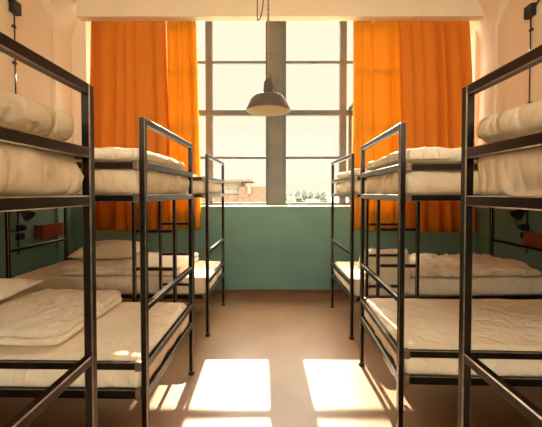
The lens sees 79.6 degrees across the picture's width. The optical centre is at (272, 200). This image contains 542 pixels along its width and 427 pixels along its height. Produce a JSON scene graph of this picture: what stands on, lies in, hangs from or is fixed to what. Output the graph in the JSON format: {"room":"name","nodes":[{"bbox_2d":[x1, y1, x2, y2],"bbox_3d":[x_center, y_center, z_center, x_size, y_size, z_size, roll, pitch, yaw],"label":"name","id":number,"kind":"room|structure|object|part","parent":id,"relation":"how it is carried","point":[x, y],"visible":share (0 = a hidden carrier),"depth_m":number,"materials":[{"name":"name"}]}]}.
{"room":"dormitory","nodes":[
{"label":"dormitory","id":0,"kind":"room"},
{"bbox_2d":[0,0,55,277],"bbox_3d":[-2.829,-0.760,0.788,0.200,4.200,8.400,0,1,0],"label":"wall","id":1,"kind":"structure","parent":0,"point":[33,30],"depth_m":3.62,"materials":[{"name":"paint"}]},
{"bbox_2d":[8,0,21,254],"bbox_3d":[-2.693,-0.772,3.335,0.058,2.705,0.295,0,1,0],"label":"conduit","id":2,"kind":"object","parent":1,"relation":"attached to","point":[15,7],"visible":0.51,"depth_m":3.40,"materials":[{"name":"black plastic"}]},
{"bbox_2d":[16,233,24,239],"bbox_3d":[-2.676,0.383,3.455,0.039,0.072,0.090,0,1,0],"label":"power socket","id":3,"kind":"object","parent":1,"relation":"attached to","point":[19,236],"visible":1,"depth_m":3.43,"materials":[{"name":"black plastic"}]},
{"bbox_2d":[16,224,24,231],"bbox_3d":[-2.676,0.293,3.453,0.039,0.072,0.090,0,1,0],"label":"power socket","id":4,"kind":"object","parent":1,"relation":"attached to","point":[18,227],"visible":0.82,"depth_m":3.42,"materials":[{"name":"black plastic"}]},
{"bbox_2d":[10,210,35,231],"bbox_3d":[-2.589,0.196,3.382,0.224,0.259,0.196,0,1,0],"label":"reading lamp","id":5,"kind":"object","parent":1,"relation":"attached to","point":[27,215],"visible":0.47,"depth_m":3.40,"materials":[{"name":"black plastic"}]},
{"bbox_3d":[-2.549,0.148,3.369,0.144,0.139,0.128,0,1,0],"label":"lamp shade","id":6,"kind":"part","parent":5,"relation":"part of","materials":[{"name":"black plastic"}]},
{"bbox_2d":[34,222,62,238],"bbox_3d":[-2.667,0.358,3.879,0.109,0.160,0.350,0,1,0],"label":"shelf","id":7,"kind":"object","parent":1,"relation":"attached to","point":[56,229],"visible":1,"depth_m":3.79,"materials":[{"name":"orange paint"}]},
{"bbox_3d":[-2.675,0.355,3.712,0.094,0.145,0.015,0,1,0],"label":"panel","id":8,"kind":"part","parent":7,"relation":"part of","materials":[{"name":"orange paint"}]},
{"bbox_3d":[-2.620,0.351,3.879,0.015,0.145,0.350,0,1,0],"label":"panel","id":9,"kind":"part","parent":7,"relation":"part of","materials":[{"name":"orange paint"}]},
{"bbox_2d":[41,0,78,262],"bbox_3d":[-2.610,-0.635,4.001,0.225,3.800,0.740,0,1,0],"label":"pillar","id":10,"kind":"structure","parent":1,"relation":"attached to","point":[61,14],"depth_m":4.14,"materials":[{"name":"paint"}]},
{"bbox_2d":[0,293,541,426],"bbox_3d":[0.021,1.440,0.834,5.900,0.200,8.400,0,1,0],"label":"floor","id":11,"kind":"structure","parent":0,"point":[266,359],"depth_m":2.28,"materials":[{"name":"brown concrete"}]},
{"bbox_2d":[0,31,97,426],"bbox_3d":[-1.581,0.483,0.688,1.968,1.720,0.888,0,1,0],"label":"bunk bed","id":12,"kind":"object","parent":11,"relation":"on","point":[84,152],"visible":0.94,"depth_m":1.01,"materials":[{"name":"metal"}]},
{"bbox_2d":[0,143,83,196],"bbox_3d":[-1.578,-0.084,0.675,1.937,0.179,0.867,0,1,0],"label":"mattress","id":13,"kind":"object","parent":12,"relation":"on","point":[24,171],"visible":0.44,"depth_m":0.85,"materials":[{"name":"fabric"}]},
{"bbox_2d":[0,88,73,140],"bbox_3d":[-1.556,-0.233,0.678,1.844,0.107,0.860,0,1,0],"label":"duvet","id":14,"kind":"object","parent":13,"relation":"on","point":[17,112],"visible":0.78,"depth_m":0.88,"materials":[{"name":"fabric"}]},
{"bbox_3d":[-0.621,-0.360,0.665,0.029,0.034,0.810,0,1,0],"label":"rail","id":15,"kind":"part","parent":12,"relation":"part of","materials":[{"name":"metal"}]},
{"bbox_3d":[-0.621,-0.149,0.670,0.029,0.035,0.810,0,1,0],"label":"rail","id":16,"kind":"part","parent":12,"relation":"part of","materials":[{"name":"metal"}]},
{"bbox_3d":[-0.621,0.010,0.674,0.029,0.035,0.810,0,1,0],"label":"rail","id":17,"kind":"part","parent":12,"relation":"part of","materials":[{"name":"metal"}]},
{"bbox_3d":[-0.621,0.547,0.687,0.029,0.032,0.810,0,1,0],"label":"rail","id":18,"kind":"part","parent":12,"relation":"part of","materials":[{"name":"metal"}]},
{"bbox_3d":[-0.620,0.461,1.105,0.030,1.695,0.030,0,1,0],"label":"post","id":19,"kind":"part","parent":12,"relation":"part of","materials":[{"name":"metal"}]},
{"bbox_2d":[0,117,194,426],"bbox_3d":[-1.575,0.452,2.021,1.968,1.720,0.903,0,1,1],"label":"bunk bed","id":20,"kind":"object","parent":11,"relation":"on","point":[141,393],"visible":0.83,"depth_m":1.59,"materials":[{"name":"metal"}]},
{"bbox_3d":[-1.583,0.944,1.605,1.890,0.045,0.024,0,1,1],"label":"rail","id":21,"kind":"part","parent":20,"relation":"part of","materials":[{"name":"metal"}]},
{"bbox_3d":[-1.583,0.805,1.602,1.890,0.038,0.024,0,1,1],"label":"rail","id":22,"kind":"part","parent":20,"relation":"part of","materials":[{"name":"metal"}]},
{"bbox_2d":[0,302,188,387],"bbox_3d":[-1.576,0.842,2.022,1.931,0.177,0.857,0,1,1],"label":"mattress","id":23,"kind":"object","parent":20,"relation":"on","point":[119,328],"visible":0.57,"depth_m":1.69,"materials":[{"name":"fabric"}]},
{"bbox_2d":[0,289,121,345],"bbox_3d":[-1.662,0.704,2.058,1.131,0.095,0.750,0,1,1],"label":"duvet","id":24,"kind":"object","parent":23,"relation":"on","point":[46,317],"visible":0.87,"depth_m":1.94,"materials":[{"name":"fabric"}]},
{"bbox_2d":[0,278,43,300],"bbox_3d":[-1.934,0.603,2.073,0.500,0.119,0.700,0,1,-5],"label":"pillow","id":25,"kind":"object","parent":24,"relation":"on","point":[9,287],"visible":1,"depth_m":2.21,"materials":[{"name":"fabric"}]},
{"bbox_3d":[-1.583,-0.170,1.579,1.890,0.035,0.024,0,1,1],"label":"rail","id":26,"kind":"part","parent":20,"relation":"part of","materials":[{"name":"metal"}]},
{"bbox_3d":[-1.583,-0.011,1.583,1.890,0.035,0.024,0,1,1],"label":"rail","id":27,"kind":"part","parent":20,"relation":"part of","materials":[{"name":"metal"}]},
{"bbox_2d":[77,169,189,194],"bbox_3d":[-1.577,-0.115,2.001,1.943,0.179,0.867,0,1,1],"label":"mattress","id":28,"kind":"object","parent":20,"relation":"on","point":[107,181],"visible":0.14,"depth_m":1.58,"materials":[{"name":"fabric"}]},
{"bbox_2d":[76,147,184,169],"bbox_3d":[-1.519,-0.244,1.997,1.770,0.070,0.804,0,1,1],"label":"duvet","id":29,"kind":"object","parent":28,"relation":"on","point":[107,153],"visible":0.29,"depth_m":1.60,"materials":[{"name":"fabric"}]},
{"bbox_3d":[-0.623,0.450,1.577,0.030,1.695,0.030,0,1,1],"label":"post","id":30,"kind":"part","parent":20,"relation":"part of","materials":[{"name":"metal"}]},
{"bbox_3d":[-0.615,-0.391,1.977,0.029,0.034,0.810,0,1,1],"label":"rail","id":31,"kind":"part","parent":20,"relation":"part of","materials":[{"name":"metal"}]},
{"bbox_3d":[-0.615,-0.179,1.982,0.029,0.035,0.810,0,1,1],"label":"rail","id":32,"kind":"part","parent":20,"relation":"part of","materials":[{"name":"metal"}]},
{"bbox_3d":[-0.615,0.516,1.998,0.029,0.032,0.810,0,1,1],"label":"rail","id":33,"kind":"part","parent":20,"relation":"part of","materials":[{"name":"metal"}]},
{"bbox_3d":[-0.615,-0.020,1.986,0.029,0.035,0.810,0,1,1],"label":"rail","id":34,"kind":"part","parent":20,"relation":"part of","materials":[{"name":"metal"}]},
{"bbox_3d":[-0.615,0.796,2.005,0.029,0.038,0.810,0,1,1],"label":"rail","id":35,"kind":"part","parent":20,"relation":"part of","materials":[{"name":"metal"}]},
{"bbox_3d":[-0.615,0.935,2.008,0.029,0.045,0.810,0,1,1],"label":"rail","id":36,"kind":"part","parent":20,"relation":"part of","materials":[{"name":"metal"}]},
{"bbox_3d":[-0.608,0.430,2.417,0.030,1.695,0.030,0,1,1],"label":"post","id":37,"kind":"part","parent":20,"relation":"part of","materials":[{"name":"metal"}]},
{"bbox_2d":[5,154,224,336],"bbox_3d":[-1.567,0.417,3.502,1.968,1.720,0.903,0,1,1],"label":"bunk bed","id":38,"kind":"object","parent":11,"relation":"on","point":[206,178],"visible":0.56,"depth_m":3.08,"materials":[{"name":"metal"}]},
{"bbox_3d":[-2.536,0.414,3.113,0.030,1.695,0.030,0,1,1],"label":"post","id":39,"kind":"part","parent":38,"relation":"part of","materials":[{"name":"metal"}]},
{"bbox_3d":[-2.526,0.480,3.534,0.029,0.032,0.810,0,1,1],"label":"rail","id":40,"kind":"part","parent":38,"relation":"part of","materials":[{"name":"metal"}]},
{"bbox_3d":[-2.516,0.394,3.952,0.030,1.695,0.030,0,1,1],"label":"post","id":41,"kind":"part","parent":38,"relation":"part of","materials":[{"name":"metal"}]},
{"bbox_2d":[14,260,221,293],"bbox_3d":[-1.566,0.807,3.520,1.933,0.176,0.856,0,1,1],"label":"mattress","id":42,"kind":"object","parent":38,"relation":"on","point":[52,277],"visible":0.36,"depth_m":3.12,"materials":[{"name":"fabric"}]},
{"bbox_2d":[61,252,198,275],"bbox_3d":[-1.472,0.668,3.518,1.190,0.098,0.813,0,1,1],"label":"duvet","id":43,"kind":"object","parent":42,"relation":"on","point":[121,267],"visible":0.59,"depth_m":3.18,"materials":[{"name":"fabric"}]},
{"bbox_2d":[68,240,148,259],"bbox_3d":[-1.775,0.535,3.567,0.680,0.186,0.458,0,1,-1],"label":"pillow","id":44,"kind":"object","parent":43,"relation":"on","point":[105,249],"visible":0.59,"depth_m":3.39,"materials":[{"name":"fabric"}]},
{"bbox_3d":[-1.577,0.909,3.101,1.890,0.045,0.024,0,1,1],"label":"rail","id":45,"kind":"part","parent":38,"relation":"part of","materials":[{"name":"metal"}]},
{"bbox_3d":[-1.577,-0.205,3.075,1.890,0.035,0.024,0,1,1],"label":"rail","id":46,"kind":"part","parent":38,"relation":"part of","materials":[{"name":"metal"}]},
{"bbox_2d":[187,181,221,193],"bbox_3d":[-1.567,-0.151,3.497,1.943,0.182,0.865,0,1,1],"label":"mattress","id":47,"kind":"object","parent":38,"relation":"on","point":[198,186],"visible":0.06,"depth_m":3.08,"materials":[{"name":"fabric"}]},
{"bbox_3d":[-0.617,0.415,3.066,0.030,1.695,0.030,0,1,1],"label":"post","id":48,"kind":"part","parent":38,"relation":"part of","materials":[{"name":"metal"}]},
{"bbox_3d":[-0.607,-0.425,3.467,0.029,0.034,0.810,0,1,1],"label":"rail","id":49,"kind":"part","parent":38,"relation":"part of","materials":[{"name":"metal"}]},
{"bbox_3d":[-0.607,0.900,3.498,0.029,0.045,0.810,0,1,1],"label":"rail","id":50,"kind":"part","parent":38,"relation":"part of","materials":[{"name":"metal"}]},
{"bbox_3d":[-0.607,0.761,3.494,0.029,0.038,0.810,0,1,1],"label":"rail","id":51,"kind":"part","parent":38,"relation":"part of","materials":[{"name":"metal"}]},
{"bbox_3d":[-0.607,0.481,3.488,0.029,0.032,0.810,0,1,1],"label":"rail","id":52,"kind":"part","parent":38,"relation":"part of","materials":[{"name":"metal"}]},
{"bbox_3d":[-0.607,-0.055,3.475,0.029,0.035,0.810,0,1,1],"label":"rail","id":53,"kind":"part","parent":38,"relation":"part of","materials":[{"name":"metal"}]},
{"bbox_3d":[-0.607,-0.214,3.472,0.029,0.035,0.810,0,1,1],"label":"rail","id":54,"kind":"part","parent":38,"relation":"part of","materials":[{"name":"metal"}]},
{"bbox_3d":[-0.597,0.395,3.906,0.030,1.695,0.030,0,1,1],"label":"post","id":55,"kind":"part","parent":38,"relation":"part of","materials":[{"name":"metal"}]},
{"bbox_2d":[330,153,541,339],"bbox_3d":[1.679,0.418,3.445,1.968,1.720,0.903,0,1,-2],"label":"bunk bed","id":56,"kind":"object","parent":11,"relation":"on","point":[353,298],"visible":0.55,"depth_m":3.04,"materials":[{"name":"metal"}]},
{"bbox_3d":[0.706,0.397,3.841,0.030,1.695,0.030,0,1,-2],"label":"post","id":57,"kind":"part","parent":56,"relation":"part of","materials":[{"name":"metal"}]},
{"bbox_3d":[0.720,0.901,3.433,0.029,0.045,0.810,0,1,-2],"label":"rail","id":58,"kind":"part","parent":56,"relation":"part of","materials":[{"name":"metal"}]},
{"bbox_3d":[0.720,0.763,3.430,0.029,0.038,0.810,0,1,-2],"label":"rail","id":59,"kind":"part","parent":56,"relation":"part of","materials":[{"name":"metal"}]},
{"bbox_3d":[0.720,0.483,3.424,0.029,0.032,0.810,0,1,-2],"label":"rail","id":60,"kind":"part","parent":56,"relation":"part of","materials":[{"name":"metal"}]},
{"bbox_3d":[0.720,-0.053,3.411,0.029,0.035,0.810,0,1,-2],"label":"rail","id":61,"kind":"part","parent":56,"relation":"part of","materials":[{"name":"metal"}]},
{"bbox_3d":[0.720,-0.212,3.407,0.029,0.035,0.810,0,1,-2],"label":"rail","id":62,"kind":"part","parent":56,"relation":"part of","materials":[{"name":"metal"}]},
{"bbox_3d":[0.720,-0.424,3.402,0.029,0.034,0.810,0,1,-2],"label":"rail","id":63,"kind":"part","parent":56,"relation":"part of","materials":[{"name":"metal"}]},
{"bbox_2d":[335,180,366,193],"bbox_3d":[1.678,-0.150,3.437,1.943,0.182,0.866,0,1,-2],"label":"mattress","id":64,"kind":"object","parent":56,"relation":"on","point":[341,187],"visible":0.04,"depth_m":3.20,"materials":[{"name":"fabric"}]},
{"bbox_2d":[337,168,368,178],"bbox_3d":[1.528,-0.277,3.432,1.562,0.068,0.786,0,1,-2],"label":"duvet","id":65,"kind":"object","parent":64,"relation":"on","point":[357,172],"visible":0.14,"depth_m":3.25,"materials":[{"name":"fabric"}]},
{"bbox_3d":[0.733,0.416,3.002,0.030,1.695,0.030,0,1,-2],"label":"post","id":66,"kind":"part","parent":56,"relation":"part of","materials":[{"name":"metal"}]},
{"bbox_2d":[357,249,409,293],"bbox_3d":[1.074,0.669,3.161,0.419,0.414,0.320,0,1,-2],"label":"blanket","id":67,"kind":"object","parent":56,"relation":"on","point":[388,274],"visible":0.53,"depth_m":3.01,"materials":[{"name":"fabric"}]},
{"bbox_2d":[333,262,541,295],"bbox_3d":[1.678,0.808,3.461,1.933,0.177,0.856,0,1,-2],"label":"mattress","id":68,"kind":"object","parent":56,"relation":"on","point":[481,285],"visible":0.37,"depth_m":3.06,"materials":[{"name":"fabric"}]},
{"bbox_2d":[409,253,541,277],"bbox_3d":[1.901,0.657,3.459,1.424,0.123,0.833,0,1,-2],"label":"duvet","id":69,"kind":"object","parent":68,"relation":"on","point":[446,265],"visible":0.7,"depth_m":3.16,"materials":[{"name":"fabric"}]},
{"bbox_3d":[1.692,0.910,3.044,1.890,0.045,0.024,0,1,-2],"label":"rail","id":70,"kind":"part","parent":56,"relation":"part of","materials":[{"name":"metal"}]},
{"bbox_3d":[2.625,0.395,3.902,0.030,1.695,0.030,0,1,-2],"label":"post","id":71,"kind":"part","parent":56,"relation":"part of","materials":[{"name":"metal"}]},
{"bbox_3d":[2.639,0.482,3.484,0.029,0.032,0.810,0,1,-2],"label":"rail","id":72,"kind":"part","parent":56,"relation":"part of","materials":[{"name":"metal"}]},
{"bbox_2d":[358,122,541,426],"bbox_3d":[1.645,0.450,2.094,1.968,1.720,0.903,0,1,2],"label":"bunk bed","id":73,"kind":"object","parent":11,"relation":"on","point":[402,379],"visible":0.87,"depth_m":1.70,"materials":[{"name":"metal"}]},
{"bbox_3d":[0.700,0.427,2.539,0.030,1.695,0.030,0,1,2],"label":"post","id":74,"kind":"part","parent":73,"relation":"part of","materials":[{"name":"metal"}]},
{"bbox_3d":[0.685,0.932,2.131,0.029,0.045,0.810,0,1,2],"label":"rail","id":75,"kind":"part","parent":73,"relation":"part of","materials":[{"name":"metal"}]},
{"bbox_3d":[0.685,0.793,2.127,0.029,0.038,0.810,0,1,2],"label":"rail","id":76,"kind":"part","parent":73,"relation":"part of","materials":[{"name":"metal"}]},
{"bbox_3d":[0.685,0.513,2.121,0.029,0.032,0.810,0,1,2],"label":"rail","id":77,"kind":"part","parent":73,"relation":"part of","materials":[{"name":"metal"}]},
{"bbox_3d":[0.685,-0.023,2.108,0.029,0.035,0.810,0,1,2],"label":"rail","id":78,"kind":"part","parent":73,"relation":"part of","materials":[{"name":"metal"}]},
{"bbox_3d":[0.685,-0.182,2.105,0.029,0.035,0.810,0,1,2],"label":"rail","id":79,"kind":"part","parent":73,"relation":"part of","materials":[{"name":"metal"}]},
{"bbox_3d":[0.685,-0.393,2.100,0.029,0.034,0.810,0,1,2],"label":"rail","id":80,"kind":"part","parent":73,"relation":"part of","materials":[{"name":"metal"}]},
{"bbox_3d":[0.671,0.447,1.700,0.030,1.695,0.030,0,1,2],"label":"post","id":81,"kind":"part","parent":73,"relation":"part of","materials":[{"name":"metal"}]},
{"bbox_2d":[365,170,479,193],"bbox_3d":[1.645,-0.117,2.073,1.944,0.180,0.866,0,1,2],"label":"mattress","id":82,"kind":"object","parent":73,"relation":"on","point":[417,182],"visible":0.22,"depth_m":1.69,"materials":[{"name":"fabric"}]},
{"bbox_2d":[366,147,477,170],"bbox_3d":[1.605,-0.253,2.069,1.822,0.084,0.824,0,1,2],"label":"duvet","id":83,"kind":"object","parent":82,"relation":"on","point":[423,155],"visible":0.38,"depth_m":1.71,"materials":[{"name":"fabric"}]},
{"bbox_3d":[1.630,-0.013,1.656,1.890,0.035,0.024,0,1,2],"label":"rail","id":84,"kind":"part","parent":73,"relation":"part of","materials":[{"name":"metal"}]},
{"bbox_3d":[1.630,-0.171,1.652,1.890,0.035,0.024,0,1,2],"label":"rail","id":85,"kind":"part","parent":73,"relation":"part of","materials":[{"name":"metal"}]},
{"bbox_3d":[1.659,0.784,2.514,1.890,0.038,0.024,0,1,2],"label":"rail","id":86,"kind":"part","parent":73,"relation":"part of","materials":[{"name":"metal"}]},
{"bbox_2d":[364,298,541,376],"bbox_3d":[1.645,0.841,2.095,1.934,0.176,0.856,0,1,2],"label":"mattress","id":87,"kind":"object","parent":73,"relation":"on","point":[497,324],"visible":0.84,"depth_m":1.93,"materials":[{"name":"fabric"}]},
{"bbox_3d":[1.630,0.942,1.678,1.890,0.045,0.024,0,1,2],"label":"rail","id":88,"kind":"part","parent":73,"relation":"part of","materials":[{"name":"metal"}]},
{"bbox_3d":[1.630,0.804,1.675,1.890,0.038,0.024,0,1,2],"label":"rail","id":89,"kind":"part","parent":73,"relation":"part of","materials":[{"name":"metal"}]},
{"bbox_2d":[458,44,541,426],"bbox_3d":[1.626,0.482,0.706,1.968,1.720,0.888,0,1,0],"label":"bunk bed","id":90,"kind":"object","parent":11,"relation":"on","point":[470,153],"visible":0.92,"depth_m":1.08,"materials":[{"name":"metal"}]},
{"bbox_3d":[0.664,0.460,1.121,0.030,1.695,0.030,0,1,0],"label":"post","id":91,"kind":"part","parent":90,"relation":"part of","materials":[{"name":"metal"}]},
{"bbox_3d":[0.666,0.546,0.703,0.029,0.032,0.810,0,1,0],"label":"rail","id":92,"kind":"part","parent":90,"relation":"part of","materials":[{"name":"metal"}]},
{"bbox_3d":[0.666,0.010,0.691,0.029,0.035,0.810,0,1,0],"label":"rail","id":93,"kind":"part","parent":90,"relation":"part of","materials":[{"name":"metal"}]},
{"bbox_3d":[0.666,-0.360,0.682,0.029,0.034,0.810,0,1,0],"label":"rail","id":94,"kind":"part","parent":90,"relation":"part of","materials":[{"name":"metal"}]},
{"bbox_3d":[0.666,-0.149,0.687,0.029,0.035,0.810,0,1,0],"label":"rail","id":95,"kind":"part","parent":90,"relation":"part of","materials":[{"name":"metal"}]},
{"bbox_2d":[477,147,541,195],"bbox_3d":[1.625,-0.085,0.693,1.940,0.180,0.865,0,1,0],"label":"mattress","id":96,"kind":"object","parent":90,"relation":"on","point":[516,173],"visible":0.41,"depth_m":0.92,"materials":[{"name":"fabric"}]},
{"bbox_2d":[477,100,541,142],"bbox_3d":[1.594,-0.227,0.687,1.845,0.096,0.854,0,1,0],"label":"duvet","id":97,"kind":"object","parent":96,"relation":"on","point":[525,119],"visible":0.82,"depth_m":0.93,"materials":[{"name":"fabric"}]},
{"bbox_2d":[71,19,478,288],"bbox_3d":[0.028,-0.724,4.624,5.500,3.950,0.520,0,1,0],"label":"wall","id":98,"kind":"structure","parent":0,"point":[266,247],"depth_m":4.39,"materials":[{"name":"paint"}]},
{"bbox_2d":[166,21,200,229],"bbox_3d":[-1.181,-0.986,4.262,0.446,2.751,0.151,0,1,0],"label":"curtain","id":99,"kind":"object","parent":98,"relation":"hanging from","point":[183,104],"visible":0.77,"depth_m":4.26,"materials":[{"name":"fabric"}]},
{"bbox_2d":[167,21,268,204],"bbox_3d":[-1.274,-1.317,4.718,2.436,2.769,0.090,0,1,0],"label":"window","id":100,"kind":"structure","parent":98,"relation":"in","point":[209,113],"depth_m":4.68,"materials":[{"name":"metal"}]},
{"bbox_3d":[-1.274,-1.317,4.723,2.436,2.769,0.080,0,1,0],"label":"frame","id":101,"kind":"part","parent":100,"relation":"part of","materials":[{"name":"metal"}]},
{"bbox_2d":[201,205,349,206],"bbox_3d":[0.103,0.079,4.587,5.190,0.016,0.432,0,1,0],"label":"window sill","id":102,"kind":"structure","parent":98,"relation":"attached to","point":[201,205],"depth_m":4.46,"materials":[{"name":"paint"}]},
{"bbox_2d":[269,21,282,204],"bbox_3d":[0.046,-1.318,4.755,0.203,2.769,0.170,0,1,0],"label":"column","id":103,"kind":"structure","parent":98,"relation":"attached to","point":[275,27],"depth_m":4.68,"materials":[{"name":"paint"}]},
{"bbox_2d":[213,289,343,292],"bbox_3d":[0.028,1.231,4.403,5.500,0.050,0.014,0,1,0],"label":"baseboard","id":104,"kind":"structure","parent":98,"relation":"attached to","point":[215,290],"depth_m":4.40,"materials":[{"name":"paint"}]},
{"bbox_2d":[76,0,484,20],"bbox_3d":[0.108,-2.506,4.153,5.180,0.366,0.120,0,1,0],"label":"beam","id":105,"kind":"structure","parent":98,"relation":"attached to","point":[86,10],"depth_m":4.10,"materials":[{"name":"beige paint"}]},
{"bbox_2d":[90,21,168,230],"bbox_3d":[-1.905,-0.974,4.283,1.083,2.776,0.157,0,1,0],"label":"curtain","id":106,"kind":"object","parent":105,"relation":"hanging from","point":[129,66],"visible":0.54,"depth_m":4.26,"materials":[{"name":"fabric"}]},
{"bbox_2d":[353,21,401,230],"bbox_3d":[1.403,-0.979,4.277,0.698,2.766,0.138,0,1,0],"label":"curtain","id":107,"kind":"object","parent":105,"relation":"hanging from","point":[377,95],"visible":0.68,"depth_m":4.26,"materials":[{"name":"fabric"}]},
{"bbox_2d":[399,21,476,232],"bbox_3d":[2.201,-0.965,4.266,1.097,2.793,0.177,0,1,0],"label":"curtain","id":108,"kind":"object","parent":105,"relation":"hanging from","point":[436,57],"visible":0.66,"depth_m":4.25,"materials":[{"name":"fabric"}]},
{"bbox_2d":[283,21,460,204],"bbox_3d":[1.423,-1.314,4.568,2.551,2.769,0.380,0,1,0],"label":"window","id":109,"kind":"structure","parent":98,"relation":"in","point":[342,112],"depth_m":4.68,"materials":[{"name":"metal"}]},
{"bbox_3d":[1.101,-0.647,4.544,0.060,1.370,0.300,0,1,0],"label":"casement sash","id":110,"kind":"part","parent":109,"relation":"part of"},
{"bbox_2d":[114,21,444,21],"bbox_3d":[0.021,-2.659,0.738,5.900,0.400,8.400,0,1,0],"label":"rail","id":111,"kind":"structure","parent":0,"point":[114,21],"depth_m":4.92,"materials":[{"name":"metal"}]},
{"bbox_2d":[246,0,290,115],"bbox_3d":[-0.041,-1.664,2.962,0.409,1.690,0.409,1,2,35],"label":"pendant lamp","id":112,"kind":"object","parent":111,"relation":"hanging from","point":[267,102],"visible":1,"depth_m":2.95,"materials":[{"name":"grey metal"}]},
{"bbox_3d":[-0.101,-2.069,2.953,0.090,0.863,0.011,0,1,0],"label":"slack cord","id":113,"kind":"part","parent":112,"relation":"part of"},
{"bbox_3d":[-0.041,-1.798,2.959,0.022,1.412,0.024,0,1,0],"label":"chain","id":114,"kind":"part","parent":112,"relation":"part of","materials":[{"name":"metal"}]},
{"bbox_3d":[-0.041,-0.893,2.980,0.410,0.148,0.410,0,1,0],"label":"lamp shade","id":115,"kind":"part","parent":112,"relation":"part of","materials":[{"name":"grey metal"}]},
{"bbox_2d":[494,0,541,275],"bbox_3d":[2.871,-0.760,0.777,0.200,4.200,8.400,0,1,0],"label":"wall","id":116,"kind":"structure","parent":0,"point":[513,30],"depth_m":3.70,"materials":[{"name":"paint"}]},
{"bbox_2d":[472,0,509,256],"bbox_3d":[2.665,-0.635,3.991,0.225,3.800,0.740,0,1,0],"label":"pillar","id":117,"kind":"structure","parent":116,"relation":"attached to","point":[486,28],"depth_m":4.15,"materials":[{"name":"paint"}]},
{"bbox_2d":[510,209,527,229],"bbox_3d":[2.669,0.193,3.515,0.353,0.259,0.142,-1,2,-45],"label":"reading lamp","id":118,"kind":"object","parent":116,"relation":"attached to","point":[517,214],"visible":0.72,"depth_m":3.47,"materials":[{"name":"black plastic"}]},
{"bbox_3d":[2.601,0.146,3.440,0.144,0.139,0.128,0,1,0],"label":"lamp shade","id":119,"kind":"part","parent":118,"relation":"part of","materials":[{"name":"black plastic"}]},
{"bbox_2d":[520,224,528,230],"bbox_3d":[2.729,0.292,3.523,0.039,0.072,0.090,0,1,0],"label":"power socket","id":120,"kind":"object","parent":116,"relation":"attached to","point":[526,227],"visible":0.8,"depth_m":3.48,"materials":[{"name":"black plastic"}]},
{"bbox_2d":[524,0,539,253],"bbox_3d":[2.745,-0.773,3.405,0.058,2.705,0.295,0,1,0],"label":"conduit","id":121,"kind":"object","parent":116,"relation":"attached to","point":[529,10],"visible":0.45,"depth_m":3.47,"materials":[{"name":"black plastic"}]},
{"bbox_2d":[523,231,541,247],"bbox_3d":[2.723,0.402,3.275,0.103,0.140,0.380,0,1,0],"label":"shelf","id":122,"kind":"object","parent":116,"relation":"attached to","point":[530,238],"visible":1,"depth_m":3.34,"materials":[{"name":"orange paint"}]},
{"label":"outside","id":123,"kind":"structure","parent":0,"visible":0},
{"bbox_2d":[287,196,347,202],"bbox_3d":[0.637,-0.691,354.079,600.000,0.400,692.000,0,1,0],"label":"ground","id":124,"kind":"structure","parent":123,"point":[327,197],"depth_m":358.45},
{"bbox_2d":[201,179,265,202],"bbox_3d":[-10.781,0.327,77.048,18.954,10.058,16.000,0,1,0],"label":"brick building","id":125,"kind":"structure","parent":124,"relation":"on","point":[235,190],"depth_m":70.03,"materials":[{"name":"brick"}]},
{"bbox_2d":[286,196,295,202],"bbox_3d":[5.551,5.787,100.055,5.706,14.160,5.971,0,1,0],"label":"bush","id":126,"kind":"object","parent":124,"relation":"on","point":[290,199],"visible":0.1,"depth_m":99.08,"materials":[{"name":"green plant"}]},
{"bbox_2d":[293,190,303,202],"bbox_3d":[10.192,-0.065,131.967,6.336,8.699,6.221,0,1,0],"label":"conifer tree","id":127,"kind":"object","parent":124,"relation":"on","point":[297,194],"visible":0.44,"depth_m":131.03,"materials":[{"name":"green plant"}]},
{"bbox_2d":[301,190,307,202],"bbox_3d":[14.560,-0.690,149.910,6.388,9.112,6.210,0,1,0],"label":"conifer tree","id":128,"kind":"object","parent":124,"relation":"on","point":[303,195],"visible":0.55,"depth_m":149.10,"materials":[{"name":"green plant"}]},
{"bbox_2d":[307,191,314,199],"bbox_3d":[19.559,-0.824,167.786,9.124,8.548,9.503,0,1,0],"label":"conifer tree","id":129,"kind":"object","parent":124,"relation":"on","point":[310,195],"visible":0.48,"depth_m":166.86,"materials":[{"name":"green plant"}]},
{"bbox_2d":[305,198,320,202],"bbox_3d":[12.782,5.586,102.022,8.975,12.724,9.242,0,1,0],"label":"bush","id":130,"kind":"object","parent":124,"relation":"on","point":[313,200],"visible":0.06,"depth_m":100.98,"materials":[{"name":"green plant"}]},
{"bbox_2d":[315,191,319,199],"bbox_3d":[26.262,-1.273,189.984,7.891,8.411,7.532,0,1,0],"label":"conifer tree","id":131,"kind":"object","parent":124,"relation":"on","point":[317,195],"visible":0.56,"depth_m":188.68,"materials":[{"name":"green plant"}]},
{"bbox_2d":[319,191,328,202],"bbox_3d":[20.724,0.055,135.039,7.948,8.314,7.670,0,1,0],"label":"conifer tree","id":132,"kind":"object","parent":124,"relation":"on","point":[322,199],"visible":0.57,"depth_m":134.07,"materials":[{"name":"green plant"}]}
]}

